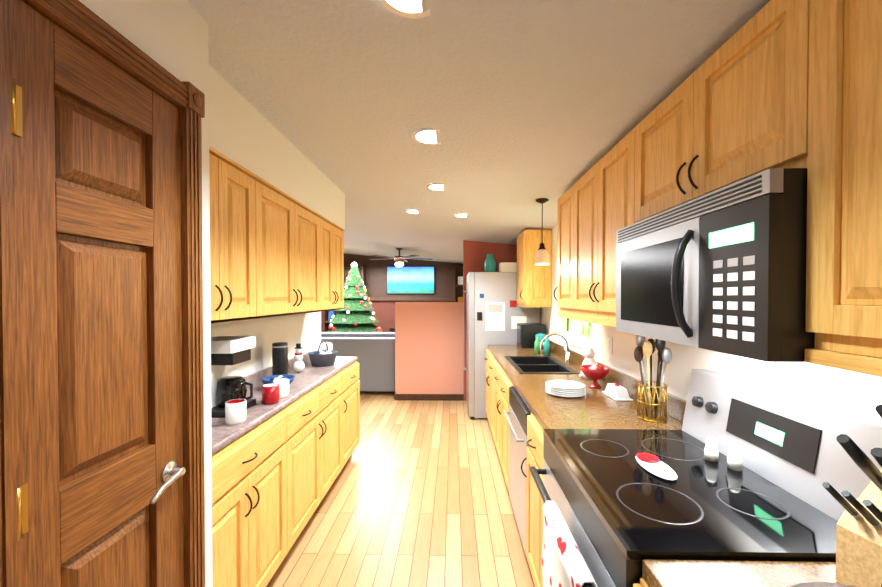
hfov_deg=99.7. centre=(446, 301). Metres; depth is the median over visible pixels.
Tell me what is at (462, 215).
recessed light
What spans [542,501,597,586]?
dish towel
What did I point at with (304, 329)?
wall
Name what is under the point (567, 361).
faucet
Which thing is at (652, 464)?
spoon rest
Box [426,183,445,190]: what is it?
recessed light
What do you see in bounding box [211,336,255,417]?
coffee maker
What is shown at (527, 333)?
toaster oven
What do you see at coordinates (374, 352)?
half wall
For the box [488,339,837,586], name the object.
countertop
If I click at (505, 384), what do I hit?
base cabinet
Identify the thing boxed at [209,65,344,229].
soffit
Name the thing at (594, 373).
bowl
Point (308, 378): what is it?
countertop
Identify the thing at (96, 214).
closet door
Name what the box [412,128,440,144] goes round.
recessed light
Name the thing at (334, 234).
upper cabinet
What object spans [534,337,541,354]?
soap bottle
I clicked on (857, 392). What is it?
wall
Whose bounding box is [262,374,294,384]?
bowl
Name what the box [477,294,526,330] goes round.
notes
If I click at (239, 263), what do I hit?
upper cabinet
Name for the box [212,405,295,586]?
base cabinet
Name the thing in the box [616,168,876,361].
microwave
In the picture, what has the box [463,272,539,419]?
fridge
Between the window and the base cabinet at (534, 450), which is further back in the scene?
the window
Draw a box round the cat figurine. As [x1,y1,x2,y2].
[579,344,597,379]
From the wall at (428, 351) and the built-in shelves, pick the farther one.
the built-in shelves
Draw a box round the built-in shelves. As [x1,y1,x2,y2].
[323,266,462,331]
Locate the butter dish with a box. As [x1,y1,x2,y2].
[602,383,633,400]
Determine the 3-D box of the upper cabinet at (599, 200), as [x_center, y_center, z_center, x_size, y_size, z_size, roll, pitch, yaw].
[0.942,-0.332,1.972,0.299,0.835,0.840,0,1,1]
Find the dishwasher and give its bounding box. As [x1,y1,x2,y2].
[504,386,530,554]
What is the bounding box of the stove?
[530,369,881,586]
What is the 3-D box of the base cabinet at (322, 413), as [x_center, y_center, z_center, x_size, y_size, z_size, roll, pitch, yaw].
[-1.030,1.012,2.476,0.379,0.874,1.100,0,1,1]
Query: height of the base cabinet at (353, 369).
0.874 m
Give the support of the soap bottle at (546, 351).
on the countertop at (528, 372)
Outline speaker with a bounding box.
[272,342,287,374]
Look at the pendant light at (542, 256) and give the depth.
2.88 m
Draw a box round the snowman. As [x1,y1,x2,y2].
[292,343,304,371]
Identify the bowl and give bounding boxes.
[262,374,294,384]
[580,365,609,387]
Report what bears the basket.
on the countertop at (308, 378)
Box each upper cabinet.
[209,146,268,323]
[265,181,324,316]
[325,218,344,310]
[517,229,551,306]
[554,189,568,315]
[569,133,628,323]
[629,0,796,224]
[793,0,881,367]
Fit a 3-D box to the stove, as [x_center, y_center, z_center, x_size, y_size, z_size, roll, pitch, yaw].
[0.707,0.876,1.192,0.736,1.180,0.760,0,1,1]
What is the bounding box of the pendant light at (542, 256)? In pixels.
[535,198,549,264]
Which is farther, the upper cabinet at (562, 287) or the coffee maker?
the upper cabinet at (562, 287)
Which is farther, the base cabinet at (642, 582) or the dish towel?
the dish towel
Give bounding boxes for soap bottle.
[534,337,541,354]
[542,338,549,355]
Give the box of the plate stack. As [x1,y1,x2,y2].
[545,380,585,396]
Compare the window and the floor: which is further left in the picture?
the floor
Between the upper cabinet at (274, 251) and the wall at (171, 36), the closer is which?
the wall at (171, 36)
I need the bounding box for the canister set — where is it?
[535,333,545,341]
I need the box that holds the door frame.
[0,0,204,586]
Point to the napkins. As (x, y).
(324, 346)
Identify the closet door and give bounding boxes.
[9,0,185,586]
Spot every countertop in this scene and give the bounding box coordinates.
[211,353,357,454]
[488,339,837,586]
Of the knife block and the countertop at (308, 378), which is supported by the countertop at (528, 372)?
the knife block
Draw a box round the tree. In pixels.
[327,262,381,332]
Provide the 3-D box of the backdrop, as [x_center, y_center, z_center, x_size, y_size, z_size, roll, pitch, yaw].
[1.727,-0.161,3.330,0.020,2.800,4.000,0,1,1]
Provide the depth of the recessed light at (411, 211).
3.70 m
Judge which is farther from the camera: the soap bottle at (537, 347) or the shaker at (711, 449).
the soap bottle at (537, 347)
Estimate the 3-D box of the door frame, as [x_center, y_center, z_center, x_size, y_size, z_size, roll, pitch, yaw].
[-0.823,0.416,0.879,0.151,2.107,0.568,0,1,1]
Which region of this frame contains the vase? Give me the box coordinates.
[484,254,516,271]
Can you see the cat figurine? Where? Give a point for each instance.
(588, 352)
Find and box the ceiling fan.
[369,248,431,266]
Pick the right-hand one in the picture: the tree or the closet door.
the tree
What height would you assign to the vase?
0.230 m
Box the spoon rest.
[635,452,677,480]
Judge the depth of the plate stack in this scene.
2.13 m
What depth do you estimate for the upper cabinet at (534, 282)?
3.98 m
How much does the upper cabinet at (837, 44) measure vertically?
0.835 m
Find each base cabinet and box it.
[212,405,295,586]
[290,369,347,539]
[345,361,359,458]
[485,348,508,451]
[501,380,512,467]
[521,413,543,586]
[633,578,648,586]
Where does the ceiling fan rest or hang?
hanging from the ceiling
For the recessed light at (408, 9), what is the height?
0.004 m
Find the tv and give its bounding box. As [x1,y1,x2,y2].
[387,266,434,293]
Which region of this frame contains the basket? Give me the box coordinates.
[308,340,337,366]
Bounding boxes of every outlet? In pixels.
[607,336,612,354]
[653,348,659,370]
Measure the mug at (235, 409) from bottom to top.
0.095 m
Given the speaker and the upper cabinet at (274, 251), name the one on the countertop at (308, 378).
the speaker
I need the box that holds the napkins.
[320,342,332,349]
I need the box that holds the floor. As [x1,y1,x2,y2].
[266,391,534,586]
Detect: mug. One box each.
[225,399,246,424]
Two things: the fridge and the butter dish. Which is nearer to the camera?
the butter dish
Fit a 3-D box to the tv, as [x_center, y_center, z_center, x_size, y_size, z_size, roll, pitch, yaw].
[-0.855,-0.517,8.898,1.150,0.670,0.052,0,1,1]
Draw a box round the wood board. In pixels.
[789,582,856,586]
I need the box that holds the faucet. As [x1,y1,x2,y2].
[541,333,570,364]
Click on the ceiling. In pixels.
(522, 106)
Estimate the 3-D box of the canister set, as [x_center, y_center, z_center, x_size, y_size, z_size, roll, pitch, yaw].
[1.009,0.425,3.981,0.116,0.185,0.116,0,1,1]
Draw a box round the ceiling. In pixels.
[188,0,769,262]
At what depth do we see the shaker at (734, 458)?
1.19 m
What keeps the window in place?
in the wall at (857, 392)
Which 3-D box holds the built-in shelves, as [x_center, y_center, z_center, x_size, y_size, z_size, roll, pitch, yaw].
[-0.883,0.269,8.785,4.000,2.200,0.300,0,1,1]
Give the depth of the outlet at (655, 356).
1.93 m
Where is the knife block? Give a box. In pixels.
[822,405,881,586]
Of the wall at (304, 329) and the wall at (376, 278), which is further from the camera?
the wall at (376, 278)
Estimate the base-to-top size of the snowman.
0.215 m
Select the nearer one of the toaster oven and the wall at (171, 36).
the wall at (171, 36)
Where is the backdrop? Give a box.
[569,315,590,337]
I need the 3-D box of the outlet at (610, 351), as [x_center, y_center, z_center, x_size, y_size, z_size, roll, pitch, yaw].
[1.097,0.292,2.498,0.007,0.115,0.070,0,1,1]
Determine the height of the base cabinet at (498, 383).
0.868 m
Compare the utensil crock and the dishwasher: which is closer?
the utensil crock
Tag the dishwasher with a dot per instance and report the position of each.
(519, 412)
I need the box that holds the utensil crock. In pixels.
[634,335,671,422]
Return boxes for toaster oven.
[516,323,545,347]
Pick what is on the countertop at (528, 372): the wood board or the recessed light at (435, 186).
the wood board
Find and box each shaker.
[704,438,717,461]
[718,445,742,470]
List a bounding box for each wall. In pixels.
[79,0,212,586]
[211,312,320,376]
[321,254,568,331]
[394,240,516,400]
[540,226,881,418]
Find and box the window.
[553,307,592,348]
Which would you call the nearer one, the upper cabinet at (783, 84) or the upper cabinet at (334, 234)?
the upper cabinet at (783, 84)
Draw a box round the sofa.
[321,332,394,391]
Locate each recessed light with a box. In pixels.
[379,0,429,17]
[405,209,419,213]
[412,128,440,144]
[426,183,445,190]
[454,213,467,217]

